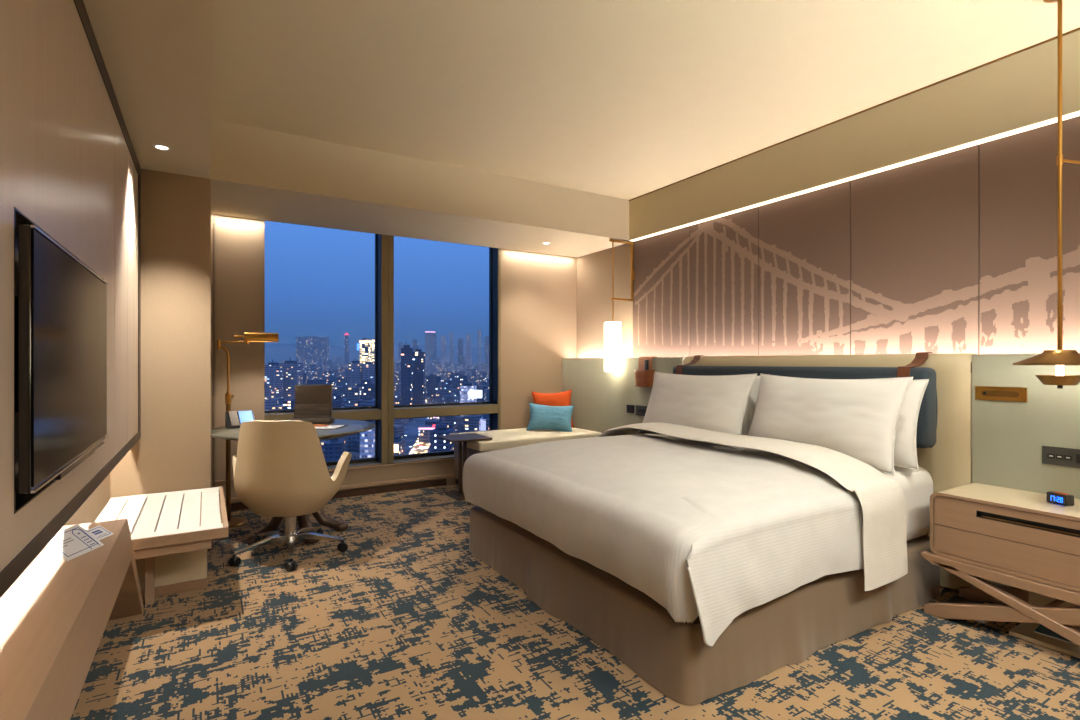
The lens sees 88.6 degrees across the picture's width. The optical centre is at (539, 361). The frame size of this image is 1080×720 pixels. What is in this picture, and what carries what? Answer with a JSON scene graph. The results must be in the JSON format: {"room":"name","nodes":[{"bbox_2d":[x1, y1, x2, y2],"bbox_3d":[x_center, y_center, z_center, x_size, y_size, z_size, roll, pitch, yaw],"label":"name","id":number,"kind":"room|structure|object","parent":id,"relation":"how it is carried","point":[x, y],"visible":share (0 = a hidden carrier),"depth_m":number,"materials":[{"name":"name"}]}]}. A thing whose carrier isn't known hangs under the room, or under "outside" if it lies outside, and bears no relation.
{"room":"hotel room","nodes":[
{"label":"hotel room","id":0,"kind":"room"},
{"bbox_2d":[64,473,109,525],"bbox_3d":[-1.314,0.015,1.135,0.100,2.371,6.900,0,0,-31],"label":"wall","id":1,"kind":"structure","parent":0,"point":[89,511],"depth_m":2.79,"materials":[{"name":"beige paint"}]},
{"bbox_2d":[0,0,140,597],"bbox_3d":[-0.924,-0.356,0.795,0.074,1.630,5.916,0,0,-31],"label":"wall panel","id":2,"kind":"object","parent":1,"relation":"attached to","point":[70,169],"visible":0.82,"depth_m":1.53,"materials":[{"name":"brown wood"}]},
{"bbox_2d":[18,224,107,493],"bbox_3d":[-1.381,0.004,1.596,0.089,0.592,1.024,0,0,-31],"label":"television","id":3,"kind":"object","parent":2,"relation":"attached to","point":[62,302],"visible":1,"depth_m":1.37,"materials":[{"name":"black glass"}]},
{"bbox_2d":[83,0,213,178],"bbox_3d":[-0.842,-1.363,0.845,0.610,0.385,5.916,0,0,-31],"label":"ceiling","id":4,"kind":"structure","parent":1,"relation":"attached to","point":[157,55],"depth_m":2.24,"materials":[{"name":"paint"}]},
{"bbox_2d":[152,144,171,150],"bbox_3d":[-2.058,-1.168,3.010,0.088,0.006,0.088,0,0,-31],"label":"recessed light","id":5,"kind":"object","parent":4,"relation":"in","point":[157,146],"visible":1,"depth_m":3.01,"materials":[{"name":"white paint"}]},
{"bbox_2d":[211,214,576,503],"bbox_3d":[-1.300,-0.178,5.270,4.390,2.756,0.230,0,0,-31],"label":"wall","id":6,"kind":"structure","parent":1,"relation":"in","point":[539,290],"depth_m":5.12,"materials":[{"name":"beige paint"}]},
{"bbox_2d":[265,234,376,465],"bbox_3d":[-1.954,-0.207,4.971,0.965,2.305,0.050,0,0,-31],"label":"window frame","id":7,"kind":"structure","parent":6,"relation":"attached to","point":[371,459],"depth_m":5.20,"materials":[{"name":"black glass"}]},
{"bbox_2d":[225,479,446,510],"bbox_3d":[-1.763,1.170,4.885,1.980,0.060,0.012,0,0,-31],"label":"baseboard","id":8,"kind":"structure","parent":6,"relation":"attached to","point":[424,484],"depth_m":5.06,"materials":[{"name":"brown wood"}]},
{"bbox_2d":[394,247,500,459],"bbox_3d":[-0.929,-0.207,5.506,1.112,2.305,0.192,0,0,-31],"label":"window","id":9,"kind":"structure","parent":6,"relation":"attached to","point":[416,455],"depth_m":5.72,"materials":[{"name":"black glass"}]},
{"bbox_2d":[562,357,684,433],"bbox_3d":[0.725,0.580,5.346,0.050,1.240,1.788,0,0,-31],"label":"wall panel","id":10,"kind":"object","parent":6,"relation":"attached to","point":[600,398],"visible":0.42,"depth_m":5.45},
{"bbox_2d":[636,405,646,415],"bbox_3d":[0.916,0.437,4.971,0.011,0.090,0.133,0,0,-31],"label":"switch plate","id":11,"kind":"object","parent":10,"relation":"attached to","point":[640,410],"visible":0.53,"depth_m":4.97,"materials":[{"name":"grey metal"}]},
{"bbox_2d":[634,356,656,386],"bbox_3d":[0.944,0.086,4.930,0.120,0.272,0.266,0,0,-31],"label":"pocket","id":12,"kind":"object","parent":10,"relation":"hanging from","point":[643,378],"visible":0.97,"depth_m":4.89,"materials":[{"name":"orange leather"}]},
{"bbox_2d":[211,119,633,257],"bbox_3d":[-1.002,-1.363,4.776,4.390,0.385,0.984,0,0,-31],"label":"soffit","id":13,"kind":"object","parent":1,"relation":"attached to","point":[257,173],"depth_m":4.33,"materials":[{"name":"paint"}]},
{"bbox_2d":[110,169,210,497],"bbox_3d":[-2.578,0.015,3.826,0.510,2.371,0.984,0,0,-31],"label":"wall column","id":14,"kind":"structure","parent":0,"point":[172,452],"depth_m":3.43,"materials":[{"name":"beige paint"}]},
{"bbox_2d":[291,417,334,423],"bbox_3d":[-1.706,0.440,4.154,0.290,0.038,0.110,0,0,-5],"label":"laptop base","id":15,"kind":"object","parent":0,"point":[314,420],"depth_m":4.11,"materials":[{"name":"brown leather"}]},
{"bbox_2d":[70,484,1079,719],"bbox_3d":[0.498,1.250,2.284,4.390,0.100,7.200,0,0,-31],"label":"floor","id":16,"kind":"structure","parent":0,"point":[406,622],"depth_m":2.24,"materials":[{"name":"carpet"}]},
{"bbox_2d":[0,519,143,719],"bbox_3d":[-0.725,0.902,0.474,0.224,0.596,5.060,0,0,-31],"label":"console shelf","id":17,"kind":"object","parent":16,"relation":"on","point":[54,617],"visible":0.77,"depth_m":1.37,"materials":[{"name":"brown wood"}]},
{"bbox_2d":[47,524,103,560],"bbox_3d":[-1.474,0.568,1.745,0.084,0.071,0.150,0,0,-3],"label":"printed card","id":18,"kind":"object","parent":17,"relation":"on","point":[72,542],"visible":0.98,"depth_m":1.75,"materials":[{"name":"white paper"}]},
{"bbox_2d":[54,538,73,548],"bbox_3d":[-1.476,0.563,1.720,0.017,0.015,0.064,0,0,-3],"label":"print","id":19,"kind":"object","parent":18,"relation":"attached to","point":[59,543],"depth_m":1.71,"materials":[{"name":"grey paper"}]},
{"bbox_2d":[86,525,113,539],"bbox_3d":[-1.518,0.588,1.900,0.052,0.031,0.075,0,0,0],"label":"printed card","id":20,"kind":"object","parent":17,"relation":"on","point":[98,532],"visible":0.76,"depth_m":1.91,"materials":[{"name":"white paper"}]},
{"bbox_2d":[89,527,110,538],"bbox_3d":[-1.518,0.587,1.900,0.040,0.024,0.063,0,0,0],"label":"print","id":21,"kind":"object","parent":20,"relation":"on","point":[98,532],"depth_m":1.90,"materials":[{"name":"white paper"}]},
{"bbox_2d":[95,486,227,605],"bbox_3d":[-2.023,1.000,2.974,0.575,0.400,1.033,0,0,-31],"label":"bench","id":22,"kind":"object","parent":16,"relation":"on","point":[172,533],"visible":0.74,"depth_m":2.85,"materials":[{"name":"white paint"}]},
{"bbox_2d":[217,332,278,527],"bbox_3d":[-2.221,0.487,4.149,0.460,1.425,0.256,0,0,-31],"label":"floor lamp","id":23,"kind":"object","parent":16,"relation":"on","point":[248,337],"visible":0.86,"depth_m":4.09,"materials":[{"name":"gold metal"}]},
{"bbox_2d":[228,420,351,571],"bbox_3d":[-1.562,0.768,3.465,0.716,0.864,0.663,0,0,-4],"label":"desk chair","id":24,"kind":"object","parent":16,"relation":"on","point":[280,469],"visible":1,"depth_m":3.22,"materials":[{"name":"beige leather"}]},
{"bbox_2d":[210,419,374,545],"bbox_3d":[-1.730,0.830,3.919,1.080,0.740,1.080,0,0,-31],"label":"round table","id":25,"kind":"object","parent":16,"relation":"on","point":[355,426],"visible":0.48,"depth_m":3.77,"materials":[{"name":"grey stone"}]},
{"bbox_2d":[225,411,255,427],"bbox_3d":[-2.114,0.403,3.912,0.180,0.112,0.110,0,0,-39],"label":"tablet","id":26,"kind":"object","parent":25,"relation":"on","point":[233,419],"visible":0.76,"depth_m":3.90,"materials":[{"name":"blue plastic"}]},
{"bbox_2d":[291,385,334,423],"bbox_3d":[-1.709,0.317,4.160,0.295,0.285,0.123,0,0,-5],"label":"desk organizer","id":27,"kind":"object","parent":25,"relation":"on","point":[313,403],"visible":0.85,"depth_m":4.20,"materials":[{"name":"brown wood"}]},
{"bbox_2d":[313,424,348,428],"bbox_3d":[-1.540,0.453,3.881,0.330,0.012,0.235,0,0,-1],"label":"pad","id":28,"kind":"object","parent":25,"relation":"on","point":[317,426],"visible":0.55,"depth_m":3.88,"materials":[{"name":"white paper"}]},
{"bbox_2d":[436,433,491,499],"bbox_3d":[-0.677,0.935,4.962,0.390,0.530,0.380,0,0,-31],"label":"side table","id":29,"kind":"object","parent":16,"relation":"on","point":[458,494],"visible":0.75,"depth_m":4.96,"materials":[{"name":"brown metal"}]},
{"bbox_2d":[449,428,601,486],"bbox_3d":[-0.139,0.948,5.435,1.330,0.505,0.736,0,0,-31],"label":"banquette","id":30,"kind":"object","parent":16,"relation":"on","point":[505,438],"visible":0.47,"depth_m":5.23,"materials":[{"name":"beige fabric"}]},
{"bbox_2d":[449,428,601,451],"bbox_3d":[-0.139,0.738,5.435,1.330,0.085,0.736,0,0,-31],"label":"seat cushion","id":31,"kind":"object","parent":30,"relation":"on","point":[505,438],"depth_m":5.19,"materials":[{"name":"beige fabric"}]},
{"bbox_2d":[526,402,573,431],"bbox_3d":[0.108,0.563,5.573,0.485,0.356,0.240,0,0,2],"label":"cushion","id":32,"kind":"object","parent":30,"relation":"on","point":[542,417],"visible":1,"depth_m":5.52,"materials":[{"name":"teal fabric"}]},
{"bbox_2d":[531,389,573,427],"bbox_3d":[0.133,0.499,5.797,0.447,0.443,0.196,0,0,-1],"label":"cushion","id":33,"kind":"object","parent":30,"relation":"on","point":[561,398],"visible":0.38,"depth_m":5.77,"materials":[{"name":"fabric"}]},
{"bbox_2d":[462,423,940,704],"bbox_3d":[0.807,0.808,3.185,1.911,0.776,2.058,0,0,-31],"label":"bed","id":34,"kind":"object","parent":16,"relation":"on","point":[709,568],"visible":1,"depth_m":2.36,"materials":[{"name":"white fabric"}]},
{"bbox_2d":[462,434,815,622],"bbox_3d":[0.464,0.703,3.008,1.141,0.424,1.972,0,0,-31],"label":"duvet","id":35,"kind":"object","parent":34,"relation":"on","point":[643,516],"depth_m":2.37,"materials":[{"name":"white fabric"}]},
{"bbox_2d":[638,371,756,448],"bbox_3d":[1.058,0.306,3.832,0.360,0.536,0.905,0,0,-33],"label":"pillow","id":36,"kind":"object","parent":34,"relation":"on","point":[712,403],"visible":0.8,"depth_m":3.68,"materials":[{"name":"white fabric"}]},
{"bbox_2d":[741,376,759,434],"bbox_3d":[1.178,0.311,3.930,0.273,0.489,0.905,0,0,-31],"label":"pillow","id":37,"kind":"object","parent":34,"relation":"on","point":[750,408],"visible":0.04,"depth_m":3.58,"materials":[{"name":"white fabric"}]},
{"bbox_2d":[742,373,912,475],"bbox_3d":[1.529,0.305,3.047,0.356,0.534,0.895,0,0,-29],"label":"pillow","id":38,"kind":"object","parent":34,"relation":"on","point":[858,419],"visible":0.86,"depth_m":2.87,"materials":[{"name":"white fabric"}]},
{"bbox_2d":[894,379,928,470],"bbox_3d":[1.657,0.310,3.133,0.291,0.493,0.935,0,0,-31],"label":"pillow","id":39,"kind":"object","parent":34,"relation":"on","point":[905,451],"visible":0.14,"depth_m":2.77,"materials":[{"name":"white fabric"}]},
{"bbox_2d":[673,352,974,589],"bbox_3d":[1.611,0.563,3.649,0.304,1.234,2.010,0,0,-31],"label":"headboard","id":40,"kind":"object","parent":16,"relation":"on","point":[943,434],"visible":0.31,"depth_m":2.92,"materials":[{"name":"beige fabric"}]},
{"bbox_2d":[921,483,1079,645],"bbox_3d":[2.266,0.907,2.328,0.420,0.585,1.010,0,0,-31],"label":"nightstand","id":41,"kind":"object","parent":16,"relation":"on","point":[1019,540],"visible":0.99,"depth_m":2.40,"materials":[{"name":"brown wood"}]},
{"bbox_2d":[1046,491,1073,506],"bbox_3d":[2.233,0.588,2.378,0.053,0.052,0.083,0,0,-11],"label":"alarm clock","id":42,"kind":"object","parent":41,"relation":"on","point":[1054,498],"visible":1,"depth_m":2.36,"materials":[{"name":"black plastic"}]},
{"bbox_2d":[1009,591,1079,658],"bbox_3d":[2.257,1.125,2.339,0.240,0.149,0.360,0,0,-31],"label":"tray","id":43,"kind":"object","parent":16,"relation":"on","point":[1025,631],"visible":0.33,"depth_m":2.40,"materials":[{"name":"brown wood"}]},
{"bbox_2d":[1034,625,1077,645],"bbox_3d":[2.247,1.175,2.378,0.112,0.008,0.162,0,0,-35],"label":"magazine","id":44,"kind":"object","parent":43,"relation":"in","point":[1040,629],"visible":0.5,"depth_m":2.39,"materials":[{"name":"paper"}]},
{"bbox_2d":[212,0,1079,199],"bbox_3d":[0.498,-1.606,2.284,4.390,0.100,7.200,0,0,-31],"label":"ceiling","id":45,"kind":"structure","parent":0,"point":[622,99],"depth_m":2.97,"materials":[{"name":"paint"}]},
{"bbox_2d":[629,27,1079,200],"bbox_3d":[2.381,-1.550,2.786,0.006,0.009,5.916,0,0,-31],"label":"trim","id":46,"kind":"structure","parent":45,"relation":"attached to","point":[1077,29],"depth_m":3.28,"materials":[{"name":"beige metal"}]},
{"bbox_2d":[629,30,1079,239],"bbox_3d":[2.521,-1.363,2.870,0.320,0.385,5.916,0,0,-31],"label":"ceiling bulkhead","id":47,"kind":"structure","parent":45,"relation":"attached to","point":[1019,90],"depth_m":3.29,"materials":[{"name":"paint"}]},
{"bbox_2d":[1013,0,1079,388],"bbox_3d":[2.242,-0.723,2.193,0.300,1.667,0.572,0,0,-31],"label":"brass pendant","id":48,"kind":"object","parent":45,"relation":"hanging from","point":[1059,357],"visible":1,"depth_m":2.30,"materials":[{"name":"gold metal"}]},
{"bbox_3d":[2.329,-0.178,-0.757,4.390,2.756,0.100,0,0,-31],"label":"wall","id":49,"kind":"structure","parent":0,"visible":0},
{"bbox_2d":[629,111,1079,240],"bbox_3d":[2.414,-1.169,2.805,0.062,0.004,5.916,0,0,-31],"label":"light strip","id":50,"kind":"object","parent":49,"relation":"attached to","point":[1075,114],"depth_m":3.32,"materials":[{"name":"beige"}]},
{"bbox_3d":[2.310,0.014,3.317,0.220,2.371,6.900,0,0,-31],"label":"wall","id":51,"kind":"structure","parent":0,"visible":0},
{"bbox_2d":[577,244,632,357],"bbox_3d":[0.669,-0.485,5.797,0.029,1.370,0.953,0,0,-31],"label":"mural panel","id":52,"kind":"object","parent":51,"relation":"attached to","point":[594,270],"visible":0.79,"depth_m":5.81,"materials":[{"name":"beige paint"}]},
{"bbox_2d":[633,226,689,357],"bbox_3d":[1.107,-0.485,5.069,0.029,1.370,0.736,0,0,-31],"label":"mural panel","id":53,"kind":"object","parent":51,"relation":"attached to","point":[661,262],"visible":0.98,"depth_m":5.02,"materials":[{"name":"fabric"}]},
{"bbox_2d":[604,239,633,372],"bbox_3d":[0.769,-0.530,5.296,0.342,1.270,0.160,0,0,-31],"label":"pendant","id":54,"kind":"object","parent":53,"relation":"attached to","point":[612,329],"visible":1,"depth_m":5.19,"materials":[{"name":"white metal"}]},
{"bbox_2d":[690,207,758,355],"bbox_3d":[1.476,-0.485,4.457,0.029,1.370,0.683,0,0,-31],"label":"mural panel","id":55,"kind":"object","parent":51,"relation":"attached to","point":[724,251],"visible":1,"depth_m":4.41,"materials":[{"name":"fabric"}]},
{"bbox_2d":[759,181,850,355],"bbox_3d":[1.832,-0.485,3.866,0.029,1.370,0.688,0,0,-31],"label":"mural panel","id":56,"kind":"object","parent":51,"relation":"attached to","point":[805,239],"visible":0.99,"depth_m":3.83,"materials":[{"name":"paint"}]},
{"bbox_2d":[851,144,978,372],"bbox_3d":[2.190,-0.485,3.272,0.029,1.370,0.687,0,0,-31],"label":"mural panel","id":57,"kind":"object","parent":51,"relation":"attached to","point":[915,226],"visible":0.88,"depth_m":3.23,"materials":[{"name":"fabric"}]},
{"bbox_2d":[971,373,971,586],"bbox_3d":[2.127,0.630,3.207,0.144,1.140,6.900,0,0,-31],"label":"trim","id":58,"kind":"structure","parent":51,"relation":"attached to","point":[971,373],"depth_m":2.87,"materials":[{"name":"brown wood"}]},
{"bbox_2d":[972,354,1079,604],"bbox_3d":[3.027,0.580,1.524,0.050,1.240,3.088,0,0,-31],"label":"wall panel","id":59,"kind":"object","parent":51,"relation":"attached to","point":[1008,437],"visible":0.55,"depth_m":2.65,"materials":[{"name":"beige paint"}]},
{"bbox_2d":[975,386,1026,401],"bbox_3d":[2.266,0.157,2.724,0.015,0.069,0.208,0,0,-31],"label":"light","id":60,"kind":"object","parent":59,"relation":"attached to","point":[1018,394],"visible":1,"depth_m":2.72,"materials":[{"name":"gold metal"}]},
{"bbox_2d":[1042,446,1079,467],"bbox_3d":[2.385,0.433,2.531,0.011,0.084,0.128,0,0,-31],"label":"switch plate","id":61,"kind":"object","parent":59,"relation":"attached to","point":[1068,457],"visible":1,"depth_m":2.52,"materials":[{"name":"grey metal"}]},
{"bbox_2d":[979,116,1079,353],"bbox_3d":[2.605,-0.485,2.582,0.029,1.370,0.915,0,0,-31],"label":"mural panel","id":62,"kind":"object","parent":51,"relation":"attached to","point":[1018,173],"visible":0.77,"depth_m":2.79,"materials":[{"name":"fabric"}]},
{"label":"outside","id":63,"kind":"structure","parent":0,"visible":0},
{"bbox_2d":[404,417,430,453],"bbox_3d":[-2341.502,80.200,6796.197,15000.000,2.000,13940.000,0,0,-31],"label":"city","id":64,"kind":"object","parent":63,"point":[411,431],"depth_m":625.75},
{"bbox_2d":[265,359,283,398],"bbox_3d":[-432.969,37.541,899.964,22.785,83.318,18.228,0,0,0],"label":"apartment block","id":65,"kind":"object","parent":64,"relation":"on","point":[274,372],"visible":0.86,"depth_m":890.87,"materials":[{"name":"blue concrete"}]},
{"bbox_2d":[283,400,294,409],"bbox_3d":[-274.552,60.989,621.383,23.024,36.421,18.607,0,0,-14],"label":"building","id":66,"kind":"structure","parent":64,"relation":"on","point":[287,404],"depth_m":611.39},
{"bbox_2d":[280,358,302,399],"bbox_3d":[-417.971,35.941,929.965,28.590,86.518,22.872,0,0,0],"label":"apartment block","id":67,"kind":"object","parent":64,"relation":"on","point":[293,371],"visible":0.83,"depth_m":918.47,"materials":[{"name":"blue concrete"}]},
{"bbox_2d":[296,336,328,363],"bbox_3d":[-1604.682,-53.055,3899.863,218.626,264.511,40.000,0,0,0],"label":"block","id":68,"kind":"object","parent":64,"relation":"on","point":[316,348],"visible":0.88,"depth_m":3880.16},
{"bbox_2d":[307,379,326,384],"bbox_3d":[-378.735,54.636,937.738,28.907,49.128,21.049,0,0,-31],"label":"building","id":69,"kind":"structure","parent":64,"relation":"on","point":[321,381],"depth_m":929.75,"materials":[{"name":"blue concrete"}]},
{"bbox_2d":[323,370,335,380],"bbox_3d":[-466.899,48.883,1226.111,13.273,60.634,24.352,0,0,25],"label":"building","id":70,"kind":"structure","parent":64,"relation":"on","point":[329,376],"depth_m":1220.35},
{"bbox_2d":[325,438,344,460],"bbox_3d":[-153.923,67.779,414.959,11.829,22.842,20.514,0,0,-14],"label":"building","id":71,"kind":"structure","parent":64,"relation":"on","point":[334,448],"depth_m":405.78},
{"bbox_2d":[332,396,340,407],"bbox_3d":[-221.830,57.611,587.405,11.919,43.178,16.124,0,0,25],"label":"building","id":72,"kind":"structure","parent":64,"relation":"on","point":[335,403],"depth_m":587.25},
{"bbox_2d":[334,376,347,397],"bbox_3d":[-388.622,53.871,1085.659,27.870,50.658,20.590,0,0,-31],"label":"building","id":73,"kind":"structure","parent":64,"relation":"on","point":[339,380],"depth_m":1078.53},
{"bbox_2d":[344,333,348,363],"bbox_3d":[-1363.138,-63.608,3899.879,34.557,285.616,19.747,0,0,0],"label":"tower","id":74,"kind":"structure","parent":64,"relation":"on","point":[346,335],"depth_m":3889.64,"materials":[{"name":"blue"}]},
{"bbox_2d":[342,433,359,451],"bbox_3d":[-154.496,61.381,451.863,10.718,35.639,17.024,0,0,-31],"label":"building","id":75,"kind":"structure","parent":64,"relation":"on","point":[347,444],"depth_m":443.82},
{"bbox_2d":[346,387,359,406],"bbox_3d":[-216.836,54.544,642.526,14.545,49.312,14.571,0,0,-14],"label":"building","id":76,"kind":"structure","parent":64,"relation":"on","point":[353,393],"depth_m":636.05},
{"bbox_2d":[348,361,362,387],"bbox_3d":[-332.796,36.004,999.970,21.700,86.392,17.360,0,0,0],"label":"apartment block","id":77,"kind":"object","parent":64,"relation":"on","point":[355,367],"visible":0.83,"depth_m":991.17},
{"bbox_2d":[351,439,359,452],"bbox_3d":[-139.384,70.545,444.322,14.136,17.310,21.092,0,0,45],"label":"building","id":78,"kind":"structure","parent":64,"relation":"on","point":[356,442],"depth_m":435.98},
{"bbox_2d":[357,338,372,363],"bbox_3d":[-474.781,5.263,1499.414,35.262,147.874,24.955,0,0,0],"label":"lit tower","id":79,"kind":"structure","parent":64,"relation":"on","point":[365,343],"depth_m":1489.01,"materials":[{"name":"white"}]},
{"bbox_2d":[356,380,374,398],"bbox_3d":[-260.918,52.919,831.531,21.014,52.562,22.526,0,0,45],"label":"building","id":80,"kind":"structure","parent":64,"relation":"on","point":[367,388],"depth_m":823.72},
{"bbox_2d":[359,400,374,406],"bbox_3d":[-177.884,60.100,588.432,21.637,38.201,18.224,0,0,25],"label":"building","id":81,"kind":"structure","parent":64,"relation":"on","point":[368,402],"depth_m":583.11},
{"bbox_2d":[360,420,374,457],"bbox_3d":[-129.141,58.644,419.988,12.152,41.111,9.722,0,0,0],"label":"striped building","id":82,"kind":"structure","parent":64,"relation":"on","point":[367,438],"depth_m":415.10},
{"bbox_2d":[362,359,374,382],"bbox_3d":[-306.575,36.908,999.972,23.508,84.583,18.807,0,0,0],"label":"apartment block","id":83,"kind":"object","parent":64,"relation":"on","point":[368,369],"visible":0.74,"depth_m":990.68,"materials":[{"name":"blue concrete"}]},
{"bbox_2d":[265,344,484,364],"bbox_3d":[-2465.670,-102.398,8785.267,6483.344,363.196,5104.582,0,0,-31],"label":"hills","id":84,"kind":"structure","parent":64,"relation":"on","point":[277,352],"depth_m":8094.85,"materials":[{"name":"blue"}]},
{"bbox_2d":[265,356,488,458],"bbox_3d":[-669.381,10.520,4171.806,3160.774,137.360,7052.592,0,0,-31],"label":"buildings","id":85,"kind":"structure","parent":64,"relation":"on","point":[476,373],"depth_m":1914.73},
{"bbox_2d":[394,373,398,394],"bbox_3d":[-312.510,51.330,1175.864,16.224,55.739,20.904,0,0,45],"label":"building","id":86,"kind":"structure","parent":64,"relation":"on","point":[396,377],"depth_m":1173.03,"materials":[{"name":"blue concrete"}]},
{"bbox_2d":[394,429,404,454],"bbox_3d":[-107.876,65.100,419.690,6.076,28.200,20.600,0,0,0],"label":"bright hall","id":87,"kind":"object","parent":64,"relation":"on","point":[399,443],"visible":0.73,"depth_m":415.61,"materials":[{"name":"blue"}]},
{"bbox_2d":[401,345,412,419],"bbox_3d":[-182.835,25.480,759.982,13.743,107.440,10.995,0,0,0],"label":"tower","id":88,"kind":"structure","parent":64,"relation":"on","point":[406,351],"depth_m":754.41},
{"bbox_2d":[413,346,424,403],"bbox_3d":[-175.821,27.867,799.982,15.913,102.666,12.731,0,0,0],"label":"tower","id":89,"kind":"structure","parent":64,"relation":"on","point":[418,355],"depth_m":793.71,"materials":[{"name":"blue concrete"}]},
{"bbox_2d":[418,417,441,442],"bbox_3d":[-106.872,66.492,559.389,23.291,25.415,41.200,0,0,0],"label":"building","id":90,"kind":"structure","parent":64,"relation":"on","point":[424,429],"depth_m":539.94,"materials":[{"name":"pink"}]},
{"bbox_2d":[425,331,436,363],"bbox_3d":[-906.995,-89.674,4598.906,83.183,337.748,68.542,0,0,0],"label":"building","id":91,"kind":"structure","parent":64,"relation":"on","point":[430,336],"depth_m":4566.37,"materials":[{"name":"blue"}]},
{"bbox_2d":[426,374,440,403],"bbox_3d":[-201.456,51.030,1047.823,23.528,56.339,14.168,0,0,25],"label":"building","id":92,"kind":"structure","parent":64,"relation":"on","point":[433,379],"depth_m":1041.78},
{"bbox_2d":[429,363,439,375],"bbox_3d":[-410.086,41.930,2152.649,24.191,74.540,39.954,0,0,25],"label":"building","id":93,"kind":"structure","parent":64,"relation":"on","point":[434,368],"depth_m":2138.65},
{"bbox_2d":[430,418,452,451],"bbox_3d":[-74.458,67.146,419.792,15.190,49.000,12.552,0,0,0],"label":"tower","id":94,"kind":"structure","parent":64,"relation":"on","point":[436,444],"depth_m":413.89,"materials":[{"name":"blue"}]},
{"bbox_2d":[441,335,445,364],"bbox_3d":[-750.647,-65.985,4299.917,38.879,290.370,31.103,0,0,0],"label":"tower","id":95,"kind":"structure","parent":64,"relation":"on","point":[443,337],"depth_m":4284.47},
{"bbox_2d":[436,388,451,403],"bbox_3d":[-180.295,64.286,1037.607,30.034,29.828,17.526,0,0,-14],"label":"building","id":96,"kind":"structure","parent":64,"relation":"on","point":[439,393],"depth_m":1028.39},
{"bbox_2d":[439,416,454,428],"bbox_3d":[-107.626,66.320,638.469,14.255,25.760,20.120,0,0,-31],"label":"building","id":97,"kind":"structure","parent":64,"relation":"on","point":[451,419],"depth_m":631.10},
{"bbox_2d":[450,332,452,367],"bbox_3d":[-736.472,-85.515,4599.916,24.955,329.430,19.964,0,0,0],"label":"tower","id":98,"kind":"structure","parent":64,"relation":"on","point":[451,333],"depth_m":4589.84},
{"bbox_2d":[452,374,466,388],"bbox_3d":[-174.333,52.223,1197.469,25.168,53.954,22.293,0,0,-31],"label":"building","id":99,"kind":"structure","parent":64,"relation":"on","point":[458,380],"depth_m":1188.88,"materials":[{"name":"blue concrete"}]},
{"bbox_2d":[458,338,462,364],"bbox_3d":[-560.928,-46.003,3899.933,35.262,250.406,28.210,0,0,0],"label":"tower","id":100,"kind":"structure","parent":64,"relation":"on","point":[460,340],"depth_m":3885.85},
{"bbox_2d":[457,417,464,431],"bbox_3d":[-77.028,70.145,606.260,21.686,18.110,17.628,0,0,-31],"label":"building","id":101,"kind":"structure","parent":64,"relation":"on","point":[461,425],"depth_m":600.73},
{"bbox_2d":[466,334,470,365],"bbox_3d":[-569.190,-72.314,4399.929,39.783,303.028,31.826,0,0,0],"label":"tower","id":102,"kind":"structure","parent":64,"relation":"on","point":[468,336],"depth_m":4383.93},
{"bbox_2d":[460,379,481,415],"bbox_3d":[-86.281,50.290,699.229,27.532,57.820,16.709,0,0,0],"label":"block","id":103,"kind":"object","parent":64,"relation":"on","point":[468,392],"visible":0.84,"depth_m":692.46,"materials":[{"name":"white"}]},
{"bbox_2d":[465,414,482,431],"bbox_3d":[-67.846,66.644,596.920,14.568,25.112,27.431,0,0,25],"label":"building","id":104,"kind":"structure","parent":64,"relation":"on","point":[471,421],"depth_m":584.82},
{"bbox_2d":[478,329,480,363],"bbox_3d":[-525.456,-103.779,4799.929,26.040,365.958,20.832,0,0,0],"label":"tower","id":105,"kind":"structure","parent":64,"relation":"on","point":[479,330],"depth_m":4789.02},
{"bbox_2d":[479,414,488,430],"bbox_3d":[-51.302,62.442,539.543,12.694,33.517,30.900,0,0,0],"label":"building","id":106,"kind":"structure","parent":64,"relation":"on","point":[482,421],"depth_m":524.99,"materials":[{"name":"white concrete"}]},
{"bbox_2d":[485,336,488,363],"bbox_3d":[-404.627,-62.097,4299.941,46.655,282.594,37.324,0,0,0],"label":"tower","id":107,"kind":"structure","parent":64,"relation":"on","point":[486,337],"depth_m":4281.34,"materials":[{"name":"blue"}]},
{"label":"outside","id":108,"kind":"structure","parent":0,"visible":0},
{"bbox_2d":[409,417,438,453],"bbox_3d":[-126.769,78.800,639.987,220.287,0.001,488.544,0,0,-31],"label":"avenue","id":109,"kind":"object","parent":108,"point":[418,447],"visible":0.21,"depth_m":509.71,"materials":[{"name":"grey"}]},
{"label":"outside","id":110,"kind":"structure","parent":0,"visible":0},
{"bbox_2d":[437,381,450,389],"bbox_3d":[-184.180,57.770,1044.613,24.375,42.861,19.823,0,0,45],"label":"building","id":111,"kind":"structure","parent":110,"point":[442,385],"depth_m":1036.71,"materials":[{"name":"blue concrete"}]},
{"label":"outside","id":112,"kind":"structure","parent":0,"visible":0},
{"bbox_2d":[265,396,278,409],"bbox_3d":[-308.363,59.143,633.632,14.994,40.114,12.423,0,0,-14],"label":"building","id":113,"kind":"structure","parent":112,"point":[270,401],"depth_m":628.80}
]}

